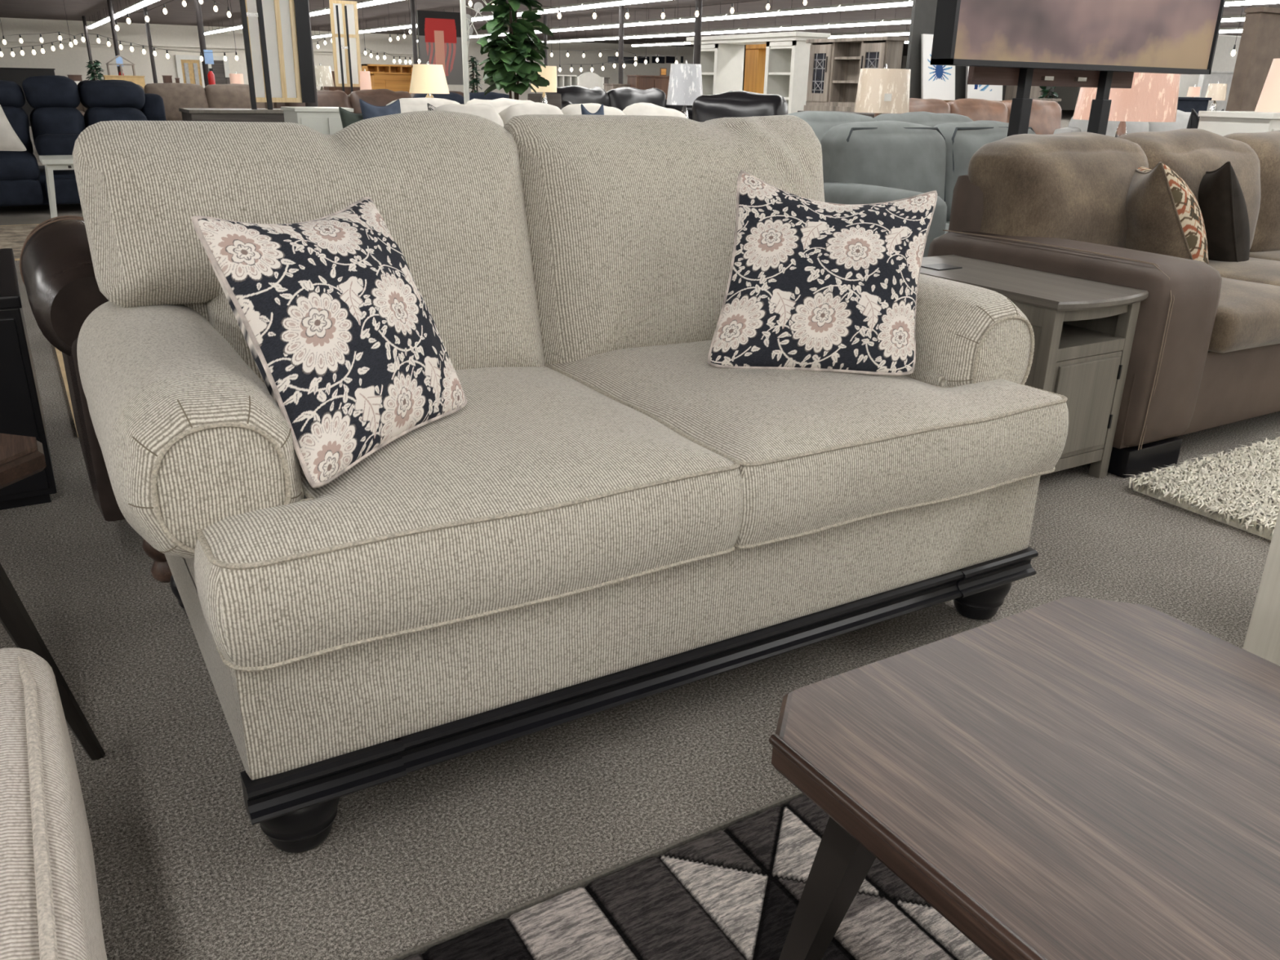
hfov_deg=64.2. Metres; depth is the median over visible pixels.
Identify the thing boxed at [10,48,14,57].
bulb
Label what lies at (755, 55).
armoire
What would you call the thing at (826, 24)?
ceiling light
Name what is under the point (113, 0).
cable
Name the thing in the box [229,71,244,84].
table lamp
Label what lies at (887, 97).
price tag
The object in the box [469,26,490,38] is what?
ceiling light
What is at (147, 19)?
bulb
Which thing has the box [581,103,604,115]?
throw pillow
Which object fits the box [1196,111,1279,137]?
dresser
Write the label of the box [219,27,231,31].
diffuser
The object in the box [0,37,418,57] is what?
trim
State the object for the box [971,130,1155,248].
cushion
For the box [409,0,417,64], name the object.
support post
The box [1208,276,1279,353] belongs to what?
seat cushion
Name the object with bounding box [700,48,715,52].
shelf
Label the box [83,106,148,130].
lumbar cushion
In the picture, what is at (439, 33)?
painting
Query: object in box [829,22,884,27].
diffuser
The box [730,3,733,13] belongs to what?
bulb
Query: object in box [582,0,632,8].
ceiling light
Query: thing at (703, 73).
shelf
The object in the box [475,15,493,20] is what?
diffuser
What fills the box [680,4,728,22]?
ceiling light
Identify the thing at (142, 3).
ceiling light
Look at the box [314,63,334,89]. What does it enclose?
table lamp
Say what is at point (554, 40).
ceiling light
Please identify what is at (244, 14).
display stand
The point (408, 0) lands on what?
cable
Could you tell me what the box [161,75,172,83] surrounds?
framed board
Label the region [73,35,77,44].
bulb
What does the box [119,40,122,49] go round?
bulb
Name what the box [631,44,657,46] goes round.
diffuser
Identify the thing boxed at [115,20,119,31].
bulb
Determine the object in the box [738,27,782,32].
diffuser
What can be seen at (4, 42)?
bulb
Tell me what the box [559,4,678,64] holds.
cable
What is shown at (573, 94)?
cushion
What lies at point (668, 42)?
ceiling light
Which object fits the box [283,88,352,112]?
cushion
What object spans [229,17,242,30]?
ceiling light
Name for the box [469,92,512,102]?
cushion
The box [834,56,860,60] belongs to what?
shelf
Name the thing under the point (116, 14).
diffuser
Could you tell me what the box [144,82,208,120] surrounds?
cushion
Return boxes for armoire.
[743,44,766,93]
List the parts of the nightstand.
door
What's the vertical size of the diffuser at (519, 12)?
0.075 m
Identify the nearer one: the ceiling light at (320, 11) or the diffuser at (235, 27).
the ceiling light at (320, 11)
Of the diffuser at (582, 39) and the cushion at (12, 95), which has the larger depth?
the diffuser at (582, 39)
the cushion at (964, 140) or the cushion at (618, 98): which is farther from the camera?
the cushion at (618, 98)
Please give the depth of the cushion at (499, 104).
9.71 m
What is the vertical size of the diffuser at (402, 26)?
0.075 m
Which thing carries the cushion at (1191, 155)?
on the sofa at (1205, 353)
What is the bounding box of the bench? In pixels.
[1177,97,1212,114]
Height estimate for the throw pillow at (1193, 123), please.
0.577 m
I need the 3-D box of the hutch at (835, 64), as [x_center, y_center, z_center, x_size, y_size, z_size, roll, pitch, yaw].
[3.173,-5.665,15.443,0.400,1.869,1.775,-11,24,-29]
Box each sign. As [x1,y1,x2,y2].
[115,55,123,66]
[203,49,213,64]
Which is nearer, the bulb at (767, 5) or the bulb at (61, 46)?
the bulb at (767, 5)
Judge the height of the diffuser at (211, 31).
0.075 m
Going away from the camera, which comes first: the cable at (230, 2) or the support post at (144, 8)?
the cable at (230, 2)
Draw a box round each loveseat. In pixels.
[73,111,1068,853]
[821,120,1037,257]
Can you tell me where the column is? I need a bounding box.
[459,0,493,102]
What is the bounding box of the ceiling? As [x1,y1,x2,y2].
[0,0,1279,55]
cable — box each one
[0,2,235,53]
[12,2,70,48]
[112,0,228,19]
[361,0,418,57]
[387,0,409,34]
[506,0,760,8]
[551,0,647,55]
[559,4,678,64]
[1235,0,1271,43]
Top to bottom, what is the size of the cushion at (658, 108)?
0.652 m
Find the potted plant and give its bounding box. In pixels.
[1038,86,1058,98]
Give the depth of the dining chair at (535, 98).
12.61 m
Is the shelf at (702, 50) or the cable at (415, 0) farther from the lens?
the shelf at (702, 50)
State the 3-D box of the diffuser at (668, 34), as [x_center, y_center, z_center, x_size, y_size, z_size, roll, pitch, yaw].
[1.733,-17.348,39.746,0.190,0.075,2.370,-11,24,-29]
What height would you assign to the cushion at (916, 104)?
0.704 m
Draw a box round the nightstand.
[66,75,82,80]
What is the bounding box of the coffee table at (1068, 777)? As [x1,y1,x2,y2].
[768,595,1279,959]
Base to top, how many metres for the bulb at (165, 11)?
0.106 m
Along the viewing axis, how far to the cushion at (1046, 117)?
11.00 m
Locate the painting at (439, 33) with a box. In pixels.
[416,10,463,84]
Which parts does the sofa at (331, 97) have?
frame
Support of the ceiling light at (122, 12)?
hanging from the ceiling
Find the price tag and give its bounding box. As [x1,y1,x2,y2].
[884,93,891,101]
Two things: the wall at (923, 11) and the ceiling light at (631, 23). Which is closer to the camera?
the wall at (923, 11)
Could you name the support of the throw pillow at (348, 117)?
on the sofa at (413, 104)
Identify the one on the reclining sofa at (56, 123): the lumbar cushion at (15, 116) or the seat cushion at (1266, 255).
the lumbar cushion at (15, 116)
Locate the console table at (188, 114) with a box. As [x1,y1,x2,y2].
[178,107,284,122]
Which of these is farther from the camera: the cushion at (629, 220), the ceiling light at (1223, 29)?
the ceiling light at (1223, 29)
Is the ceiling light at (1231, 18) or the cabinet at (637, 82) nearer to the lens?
the cabinet at (637, 82)
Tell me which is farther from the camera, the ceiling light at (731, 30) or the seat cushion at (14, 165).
the ceiling light at (731, 30)
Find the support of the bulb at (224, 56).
hanging from the cable at (230, 2)
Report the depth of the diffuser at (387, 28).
39.60 m
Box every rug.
[0,223,39,260]
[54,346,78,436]
[383,791,991,959]
[1125,436,1279,540]
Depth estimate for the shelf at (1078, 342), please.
3.10 m
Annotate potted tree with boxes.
[85,59,103,79]
[467,56,482,93]
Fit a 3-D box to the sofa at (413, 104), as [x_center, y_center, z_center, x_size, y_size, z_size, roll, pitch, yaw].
[-1.481,-3.009,9.507,2.023,1.017,1.007,-11,24,-29]
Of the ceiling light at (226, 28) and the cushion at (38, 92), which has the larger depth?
the ceiling light at (226, 28)
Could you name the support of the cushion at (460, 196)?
on the loveseat at (611, 515)
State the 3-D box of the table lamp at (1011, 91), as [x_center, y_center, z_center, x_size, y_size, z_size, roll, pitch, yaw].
[5.114,-4.734,13.886,0.379,1.322,0.430,-11,24,-29]
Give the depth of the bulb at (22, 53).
12.98 m
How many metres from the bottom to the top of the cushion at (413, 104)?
0.633 m
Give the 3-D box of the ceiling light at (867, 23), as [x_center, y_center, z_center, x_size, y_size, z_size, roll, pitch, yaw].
[6.777,-14.409,31.823,0.240,0.475,2.410,-11,24,-29]
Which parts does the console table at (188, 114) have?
door, door, door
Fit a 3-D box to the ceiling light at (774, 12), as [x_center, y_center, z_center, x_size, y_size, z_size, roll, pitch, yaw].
[3.209,-13.250,28.640,0.240,0.475,2.410,-11,24,-29]
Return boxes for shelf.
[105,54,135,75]
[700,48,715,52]
[701,72,713,75]
[768,72,790,75]
[769,45,791,49]
[832,80,857,83]
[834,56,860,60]
[1056,323,1124,361]
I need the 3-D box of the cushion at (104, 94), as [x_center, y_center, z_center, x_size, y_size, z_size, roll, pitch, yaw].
[-4.971,-3.614,9.587,0.546,0.286,0.640,-11,24,-29]
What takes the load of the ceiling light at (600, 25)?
hanging from the ceiling
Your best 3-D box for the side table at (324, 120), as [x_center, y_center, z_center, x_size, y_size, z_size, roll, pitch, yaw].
[-2.917,-2.926,9.354,0.516,0.919,0.530,-11,24,-29]
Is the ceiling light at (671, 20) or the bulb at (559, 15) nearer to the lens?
the bulb at (559, 15)
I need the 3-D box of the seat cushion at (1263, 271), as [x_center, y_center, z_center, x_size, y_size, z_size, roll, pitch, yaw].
[2.447,-0.746,4.009,0.606,0.214,0.828,-11,24,-29]
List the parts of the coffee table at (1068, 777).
leg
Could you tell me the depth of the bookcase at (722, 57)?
18.14 m
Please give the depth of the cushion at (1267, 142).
4.34 m
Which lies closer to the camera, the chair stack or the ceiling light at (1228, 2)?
the ceiling light at (1228, 2)
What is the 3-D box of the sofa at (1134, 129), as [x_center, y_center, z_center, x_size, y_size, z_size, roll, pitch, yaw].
[4.143,-2.353,8.030,1.922,1.058,1.003,-11,24,-29]
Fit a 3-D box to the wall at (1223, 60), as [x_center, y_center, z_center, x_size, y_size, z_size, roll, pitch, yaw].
[18.125,-11.802,30.758,9.846,2.836,0.220,-11,24,-29]
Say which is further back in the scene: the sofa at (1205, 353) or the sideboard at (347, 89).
the sideboard at (347, 89)
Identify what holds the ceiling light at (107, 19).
hanging from the ceiling
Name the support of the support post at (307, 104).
on the floor
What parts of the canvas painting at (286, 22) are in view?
frame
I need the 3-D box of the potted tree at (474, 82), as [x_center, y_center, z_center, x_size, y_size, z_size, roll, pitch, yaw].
[-2.775,-6.295,17.199,0.333,1.566,0.349,-10,24,-26]
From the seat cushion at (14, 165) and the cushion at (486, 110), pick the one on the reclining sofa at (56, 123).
the seat cushion at (14, 165)
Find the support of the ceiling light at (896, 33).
hanging from the ceiling
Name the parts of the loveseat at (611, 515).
arm, arm panel, panel, frame, rail, panel, arm, arm panel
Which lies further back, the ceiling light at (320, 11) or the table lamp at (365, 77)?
the ceiling light at (320, 11)
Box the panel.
[1225,6,1279,111]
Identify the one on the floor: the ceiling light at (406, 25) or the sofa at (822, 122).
the sofa at (822, 122)
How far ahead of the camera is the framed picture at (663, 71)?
22.22 m
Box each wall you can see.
[0,17,1078,110]
[906,0,1006,103]
[1074,87,1079,110]
[1177,34,1241,97]
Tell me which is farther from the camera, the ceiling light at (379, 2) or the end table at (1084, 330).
the ceiling light at (379, 2)
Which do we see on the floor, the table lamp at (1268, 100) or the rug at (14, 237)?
the rug at (14, 237)
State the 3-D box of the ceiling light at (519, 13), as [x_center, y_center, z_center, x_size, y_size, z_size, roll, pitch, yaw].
[-3.328,-13.792,29.716,0.240,0.475,2.410,-11,24,-29]
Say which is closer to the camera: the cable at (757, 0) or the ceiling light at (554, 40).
the cable at (757, 0)
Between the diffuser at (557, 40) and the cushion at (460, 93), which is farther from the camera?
the diffuser at (557, 40)
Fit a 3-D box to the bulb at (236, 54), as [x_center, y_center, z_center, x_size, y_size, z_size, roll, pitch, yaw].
[-5.136,-5.396,12.991,0.042,0.106,0.041,-11,24,-29]
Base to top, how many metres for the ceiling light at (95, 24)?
0.475 m
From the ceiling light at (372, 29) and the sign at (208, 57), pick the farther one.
the ceiling light at (372, 29)
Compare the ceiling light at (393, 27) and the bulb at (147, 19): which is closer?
the bulb at (147, 19)
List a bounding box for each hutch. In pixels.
[361,63,413,72]
[803,35,908,111]
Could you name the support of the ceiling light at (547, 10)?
hanging from the ceiling
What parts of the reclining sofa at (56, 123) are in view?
console lid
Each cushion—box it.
[0,79,25,108]
[0,151,39,180]
[1,106,33,153]
[22,75,79,109]
[29,106,84,143]
[73,111,543,384]
[77,79,144,109]
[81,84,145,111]
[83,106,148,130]
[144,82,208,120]
[166,120,182,122]
[194,363,743,668]
[204,83,265,108]
[264,102,274,108]
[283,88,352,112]
[348,89,411,113]
[387,97,461,113]
[411,91,463,97]
[413,91,463,103]
[436,101,504,126]
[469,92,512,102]
[480,99,533,111]
[499,103,565,122]
[502,115,825,364]
[545,85,610,107]
[551,338,1068,545]
[564,102,626,115]
[606,87,666,111]
[623,102,688,118]
[778,111,877,141]
[821,120,946,200]
[876,97,950,118]
[876,112,973,127]
[937,121,1036,222]
[943,97,1009,122]
[945,222,949,233]
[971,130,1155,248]
[1003,98,1062,136]
[1069,119,1150,137]
[1125,132,1264,250]
[1149,110,1191,134]
[1208,257,1279,287]
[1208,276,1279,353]
[1236,128,1279,251]
[1248,250,1279,261]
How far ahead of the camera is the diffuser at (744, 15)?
28.72 m
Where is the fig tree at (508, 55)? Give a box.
[476,0,553,99]
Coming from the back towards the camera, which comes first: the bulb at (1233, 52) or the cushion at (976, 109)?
the cushion at (976, 109)
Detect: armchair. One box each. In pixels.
[0,647,108,959]
[19,215,172,582]
[692,92,787,120]
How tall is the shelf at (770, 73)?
0.040 m
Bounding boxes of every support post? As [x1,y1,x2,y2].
[81,16,94,79]
[106,0,119,75]
[142,5,157,83]
[194,0,208,88]
[305,0,318,106]
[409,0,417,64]
[543,15,547,93]
[617,4,623,84]
[693,0,702,64]
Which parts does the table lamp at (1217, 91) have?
lamp shade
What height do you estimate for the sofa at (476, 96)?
1.049 m
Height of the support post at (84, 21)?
3.500 m
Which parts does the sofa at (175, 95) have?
frame, arm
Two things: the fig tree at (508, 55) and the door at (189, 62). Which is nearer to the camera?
the fig tree at (508, 55)
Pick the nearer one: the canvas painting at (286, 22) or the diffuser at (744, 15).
the canvas painting at (286, 22)
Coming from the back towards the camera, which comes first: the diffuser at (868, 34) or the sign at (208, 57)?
the diffuser at (868, 34)
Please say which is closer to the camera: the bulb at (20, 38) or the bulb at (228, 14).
the bulb at (228, 14)
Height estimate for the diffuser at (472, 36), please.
0.075 m
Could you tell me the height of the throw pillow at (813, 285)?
0.414 m
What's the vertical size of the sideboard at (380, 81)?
1.294 m
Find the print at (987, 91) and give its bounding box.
[964,66,1002,101]
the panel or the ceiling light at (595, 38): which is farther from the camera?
the ceiling light at (595, 38)
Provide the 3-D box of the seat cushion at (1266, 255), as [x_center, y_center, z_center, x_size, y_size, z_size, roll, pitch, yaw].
[2.970,-0.850,4.305,0.610,0.214,0.827,-11,24,-29]
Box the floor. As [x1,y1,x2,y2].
[0,110,1279,959]
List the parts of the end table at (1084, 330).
rail, panel, post, rail, door, panel, post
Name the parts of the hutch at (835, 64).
glass pane, door, handle, door, glass pane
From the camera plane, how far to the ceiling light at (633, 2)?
24.41 m
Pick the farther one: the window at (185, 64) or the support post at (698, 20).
the window at (185, 64)
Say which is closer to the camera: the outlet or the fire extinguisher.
the outlet
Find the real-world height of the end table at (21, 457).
0.580 m
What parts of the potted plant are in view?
pot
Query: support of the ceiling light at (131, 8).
hanging from the ceiling
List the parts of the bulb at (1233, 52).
glass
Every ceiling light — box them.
[87,16,95,28]
[92,11,101,26]
[97,8,106,24]
[102,7,110,22]
[111,0,120,18]
[116,0,129,16]
[124,2,139,12]
[133,0,149,8]
[144,0,159,4]
[204,22,211,35]
[208,20,220,33]
[218,22,231,31]
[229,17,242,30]
[309,0,327,16]
[315,27,331,37]
[324,7,329,13]
[356,0,378,8]
[360,21,381,32]
[374,0,401,4]
[379,17,400,31]
[400,14,417,28]
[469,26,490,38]
[475,3,493,20]
[516,0,545,16]
[540,31,555,43]
[542,0,583,13]
[549,21,573,31]
[555,31,581,42]
[570,13,605,30]
[579,28,607,41]
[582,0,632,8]
[603,21,640,27]
[605,35,635,39]
[630,0,666,4]
[631,38,657,46]
[634,32,666,38]
[639,8,682,25]
[656,41,685,45]
[666,22,702,36]
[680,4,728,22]
[701,20,739,34]
[725,4,781,18]
[738,16,782,32]
[777,0,841,15]
[781,18,830,30]
[827,27,866,38]
[828,11,884,27]
[839,0,912,10]
[865,26,909,36]
[882,6,911,24]
[1218,21,1243,33]
[1221,6,1248,22]
[1224,0,1279,6]
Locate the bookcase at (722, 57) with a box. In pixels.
[686,31,830,113]
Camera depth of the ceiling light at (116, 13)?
34.40 m
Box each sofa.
[0,75,166,206]
[76,82,274,130]
[273,88,463,113]
[387,97,533,113]
[413,91,512,103]
[436,101,688,126]
[545,85,693,119]
[778,111,973,141]
[875,97,1064,136]
[927,128,1279,478]
[1053,110,1191,137]
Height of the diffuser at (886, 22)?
0.075 m
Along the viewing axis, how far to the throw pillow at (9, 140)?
8.60 m
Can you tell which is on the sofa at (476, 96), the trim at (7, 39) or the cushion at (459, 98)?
the cushion at (459, 98)
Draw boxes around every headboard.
[0,67,54,125]
[102,75,145,88]
[577,71,604,90]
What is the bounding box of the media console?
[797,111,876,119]
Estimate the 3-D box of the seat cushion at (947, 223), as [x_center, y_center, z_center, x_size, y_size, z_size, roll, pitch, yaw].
[1.560,-1.204,5.268,0.649,0.212,0.755,-11,24,-29]
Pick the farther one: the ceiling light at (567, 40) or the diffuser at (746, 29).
the ceiling light at (567, 40)
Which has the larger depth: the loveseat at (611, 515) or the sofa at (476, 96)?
the sofa at (476, 96)
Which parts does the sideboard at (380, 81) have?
drawer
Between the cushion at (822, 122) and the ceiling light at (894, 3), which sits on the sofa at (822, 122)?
the cushion at (822, 122)
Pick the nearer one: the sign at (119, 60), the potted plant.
the potted plant
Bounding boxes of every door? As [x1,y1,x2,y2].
[180,59,202,86]
[211,60,225,84]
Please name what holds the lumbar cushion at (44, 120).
on the reclining sofa at (56, 123)
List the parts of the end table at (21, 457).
leg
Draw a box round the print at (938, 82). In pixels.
[920,33,955,100]
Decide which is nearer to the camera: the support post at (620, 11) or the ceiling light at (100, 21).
the support post at (620, 11)
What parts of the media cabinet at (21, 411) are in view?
door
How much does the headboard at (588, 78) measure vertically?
1.430 m
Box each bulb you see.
[2,35,6,44]
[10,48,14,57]
[19,34,22,43]
[20,46,24,55]
[31,45,35,54]
[40,33,43,42]
[40,44,44,53]
[51,41,54,51]
[59,40,63,48]
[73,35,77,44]
[81,32,84,42]
[106,37,111,46]
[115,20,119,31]
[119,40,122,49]
[126,13,130,23]
[145,11,149,22]
[163,3,167,14]
[182,0,186,6]
[213,0,217,12]
[223,52,226,61]
[226,6,231,17]
[235,51,238,60]
[557,8,561,18]
[592,8,596,18]
[625,8,629,18]
[661,8,665,18]
[694,6,698,17]
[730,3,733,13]
[766,0,769,9]
[1231,44,1235,56]
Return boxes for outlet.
[920,263,962,271]
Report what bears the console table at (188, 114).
on the floor
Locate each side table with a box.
[39,155,75,217]
[280,106,353,134]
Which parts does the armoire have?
cornice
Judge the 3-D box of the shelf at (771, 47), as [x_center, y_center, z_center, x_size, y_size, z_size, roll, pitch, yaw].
[2.691,-7.497,17.706,0.601,0.040,0.706,-11,24,-29]
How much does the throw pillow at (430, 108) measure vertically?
0.484 m
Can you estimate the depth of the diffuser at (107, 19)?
37.07 m
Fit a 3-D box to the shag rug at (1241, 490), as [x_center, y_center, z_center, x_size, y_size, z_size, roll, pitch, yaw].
[2.309,0.054,3.102,1.359,0.048,1.058,-11,24,-29]
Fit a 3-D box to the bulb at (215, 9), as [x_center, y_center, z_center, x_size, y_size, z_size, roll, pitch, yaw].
[-4.574,-5.101,10.991,0.042,0.106,0.041,-11,24,-29]
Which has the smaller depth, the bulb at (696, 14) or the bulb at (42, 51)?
the bulb at (696, 14)
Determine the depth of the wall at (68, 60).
49.79 m
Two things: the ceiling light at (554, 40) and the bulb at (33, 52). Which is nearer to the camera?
the bulb at (33, 52)
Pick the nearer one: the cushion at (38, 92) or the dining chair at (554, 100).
the cushion at (38, 92)
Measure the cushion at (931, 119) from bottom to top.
0.536 m
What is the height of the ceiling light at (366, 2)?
0.475 m
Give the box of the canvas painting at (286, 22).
[244,0,315,102]
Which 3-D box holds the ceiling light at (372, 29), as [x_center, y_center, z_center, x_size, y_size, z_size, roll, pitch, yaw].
[-10.889,-18.480,41.494,0.240,0.475,2.410,-11,24,-29]
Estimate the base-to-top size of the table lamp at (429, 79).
0.414 m
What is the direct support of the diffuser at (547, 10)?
attached to the ceiling light at (547, 10)
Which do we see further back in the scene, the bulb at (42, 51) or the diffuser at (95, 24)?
the diffuser at (95, 24)
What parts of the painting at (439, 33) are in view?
panel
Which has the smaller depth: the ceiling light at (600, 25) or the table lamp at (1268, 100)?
the table lamp at (1268, 100)
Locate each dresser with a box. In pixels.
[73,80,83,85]
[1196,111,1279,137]
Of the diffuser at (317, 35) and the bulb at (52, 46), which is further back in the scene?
the diffuser at (317, 35)
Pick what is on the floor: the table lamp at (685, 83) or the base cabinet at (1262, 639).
the base cabinet at (1262, 639)
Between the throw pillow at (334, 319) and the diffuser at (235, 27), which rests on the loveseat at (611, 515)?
the throw pillow at (334, 319)
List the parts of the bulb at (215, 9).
glass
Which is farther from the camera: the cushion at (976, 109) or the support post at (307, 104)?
the support post at (307, 104)
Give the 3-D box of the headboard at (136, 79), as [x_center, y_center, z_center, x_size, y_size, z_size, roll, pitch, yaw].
[-15.257,-11.397,30.345,1.101,1.175,0.370,-11,24,-29]
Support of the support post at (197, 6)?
on the floor
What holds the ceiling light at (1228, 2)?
hanging from the ceiling
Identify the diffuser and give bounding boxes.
[92,22,101,26]
[97,19,106,24]
[103,17,110,22]
[113,13,120,18]
[117,9,129,16]
[125,5,139,12]
[208,30,220,33]
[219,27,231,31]
[230,25,242,30]
[310,9,327,16]
[315,34,331,37]
[361,28,381,32]
[379,26,400,31]
[400,24,417,28]
[469,34,490,38]
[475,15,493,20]
[516,10,545,16]
[542,5,583,13]
[550,28,573,31]
[555,39,581,42]
[571,25,605,30]
[580,37,607,41]
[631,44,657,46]
[635,34,666,38]
[640,19,682,25]
[666,32,702,36]
[680,16,728,22]
[701,30,739,34]
[726,12,781,18]
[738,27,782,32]
[779,7,841,15]
[782,25,830,30]
[827,34,866,38]
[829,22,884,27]
[866,32,909,36]
[883,20,911,24]
[1218,29,1242,33]
[1221,17,1244,22]
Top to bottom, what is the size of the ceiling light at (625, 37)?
0.475 m
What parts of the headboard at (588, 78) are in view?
post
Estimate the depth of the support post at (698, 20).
18.69 m
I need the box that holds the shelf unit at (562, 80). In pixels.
[556,74,578,86]
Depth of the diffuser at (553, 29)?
38.17 m
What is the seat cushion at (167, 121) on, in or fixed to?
on the sofa at (175, 95)
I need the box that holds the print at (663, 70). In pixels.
[661,68,666,75]
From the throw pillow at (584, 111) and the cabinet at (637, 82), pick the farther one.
the cabinet at (637, 82)
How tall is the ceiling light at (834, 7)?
0.475 m
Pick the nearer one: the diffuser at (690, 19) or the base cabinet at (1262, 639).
the base cabinet at (1262, 639)
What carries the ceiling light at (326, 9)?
hanging from the ceiling
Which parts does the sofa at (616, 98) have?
arm, arm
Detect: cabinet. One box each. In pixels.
[0,248,57,510]
[603,83,630,92]
[626,75,669,97]
[1242,509,1279,666]
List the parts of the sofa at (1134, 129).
frame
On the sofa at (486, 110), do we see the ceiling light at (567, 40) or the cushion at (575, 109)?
the cushion at (575, 109)
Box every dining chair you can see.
[527,93,542,103]
[545,93,561,111]
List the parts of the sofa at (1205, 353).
frame, arm, leg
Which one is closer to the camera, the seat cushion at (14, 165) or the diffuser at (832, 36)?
the seat cushion at (14, 165)
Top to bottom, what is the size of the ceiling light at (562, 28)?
0.475 m
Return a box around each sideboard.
[323,71,361,93]
[369,71,413,96]
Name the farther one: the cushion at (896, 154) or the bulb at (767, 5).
the bulb at (767, 5)
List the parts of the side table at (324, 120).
door, door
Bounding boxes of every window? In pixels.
[183,62,199,84]
[608,56,683,63]
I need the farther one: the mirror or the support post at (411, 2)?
the support post at (411, 2)
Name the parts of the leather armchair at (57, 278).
arm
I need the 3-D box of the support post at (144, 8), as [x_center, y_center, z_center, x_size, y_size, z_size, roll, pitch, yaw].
[-17.104,-14.777,35.787,0.240,3.500,0.240,-11,24,-29]
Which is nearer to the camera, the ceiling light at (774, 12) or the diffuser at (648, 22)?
the ceiling light at (774, 12)
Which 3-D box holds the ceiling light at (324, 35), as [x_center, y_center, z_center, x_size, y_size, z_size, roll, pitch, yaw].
[-14.669,-20.824,47.383,0.240,0.475,2.410,-11,24,-29]
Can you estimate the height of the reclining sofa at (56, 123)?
1.083 m
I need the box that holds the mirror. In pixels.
[1195,71,1233,111]
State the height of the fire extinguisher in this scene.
0.560 m
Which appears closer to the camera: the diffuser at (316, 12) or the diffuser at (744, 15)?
the diffuser at (744, 15)
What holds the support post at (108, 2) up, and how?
on the floor
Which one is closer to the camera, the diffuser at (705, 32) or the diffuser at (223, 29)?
the diffuser at (705, 32)
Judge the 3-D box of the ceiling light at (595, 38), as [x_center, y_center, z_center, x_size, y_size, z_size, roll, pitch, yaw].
[-2.044,-19.878,45.563,0.240,0.475,2.410,-11,24,-29]
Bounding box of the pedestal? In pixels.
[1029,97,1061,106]
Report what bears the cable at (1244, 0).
hanging from the ceiling
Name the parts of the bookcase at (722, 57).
frame, cornice, frame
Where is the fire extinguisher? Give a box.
[207,68,215,84]
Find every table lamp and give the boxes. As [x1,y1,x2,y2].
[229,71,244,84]
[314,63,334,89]
[360,68,372,90]
[408,60,449,97]
[530,62,556,104]
[666,60,702,118]
[853,63,911,117]
[1004,85,1041,101]
[1072,72,1180,137]
[1186,84,1200,97]
[1204,80,1227,111]
[1254,58,1279,112]
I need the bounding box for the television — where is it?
[930,0,1225,74]
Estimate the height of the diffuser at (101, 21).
0.075 m
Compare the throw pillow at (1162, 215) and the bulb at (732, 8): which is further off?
the bulb at (732, 8)
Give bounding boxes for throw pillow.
[0,104,26,151]
[191,196,466,487]
[338,106,363,128]
[359,98,400,119]
[426,102,438,111]
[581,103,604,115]
[707,169,937,375]
[1123,161,1208,264]
[1185,108,1223,133]
[1199,161,1249,261]
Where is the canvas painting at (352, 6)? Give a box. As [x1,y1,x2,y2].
[328,0,361,87]
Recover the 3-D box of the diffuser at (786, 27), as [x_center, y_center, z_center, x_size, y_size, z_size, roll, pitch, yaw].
[5.513,-15.004,33.857,0.190,0.075,2.370,-11,24,-29]
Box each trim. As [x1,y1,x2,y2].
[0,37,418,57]
[174,54,204,88]
[208,55,230,77]
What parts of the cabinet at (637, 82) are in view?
door, door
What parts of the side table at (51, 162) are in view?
leg, leg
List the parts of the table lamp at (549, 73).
lamp shade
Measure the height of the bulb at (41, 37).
0.106 m
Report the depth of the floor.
1.87 m
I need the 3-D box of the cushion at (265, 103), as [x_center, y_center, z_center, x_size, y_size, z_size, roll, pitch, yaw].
[-6.157,-6.630,18.036,0.962,0.666,0.397,-11,24,-29]
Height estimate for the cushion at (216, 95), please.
0.680 m
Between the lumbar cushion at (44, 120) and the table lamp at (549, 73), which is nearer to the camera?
the lumbar cushion at (44, 120)
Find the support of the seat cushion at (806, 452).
on the loveseat at (611, 515)
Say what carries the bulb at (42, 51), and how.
hanging from the cable at (64, 2)
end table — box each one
[0,433,105,759]
[920,254,1148,478]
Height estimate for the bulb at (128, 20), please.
0.106 m
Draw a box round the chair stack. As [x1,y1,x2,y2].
[224,77,230,84]
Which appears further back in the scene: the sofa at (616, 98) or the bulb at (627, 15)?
the sofa at (616, 98)
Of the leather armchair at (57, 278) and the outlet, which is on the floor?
the leather armchair at (57, 278)
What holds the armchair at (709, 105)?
on the floor
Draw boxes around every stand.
[239,0,272,109]
[335,4,353,92]
[604,77,609,83]
[967,66,1133,139]
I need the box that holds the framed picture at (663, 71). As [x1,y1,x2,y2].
[659,67,666,75]
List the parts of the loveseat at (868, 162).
frame, arm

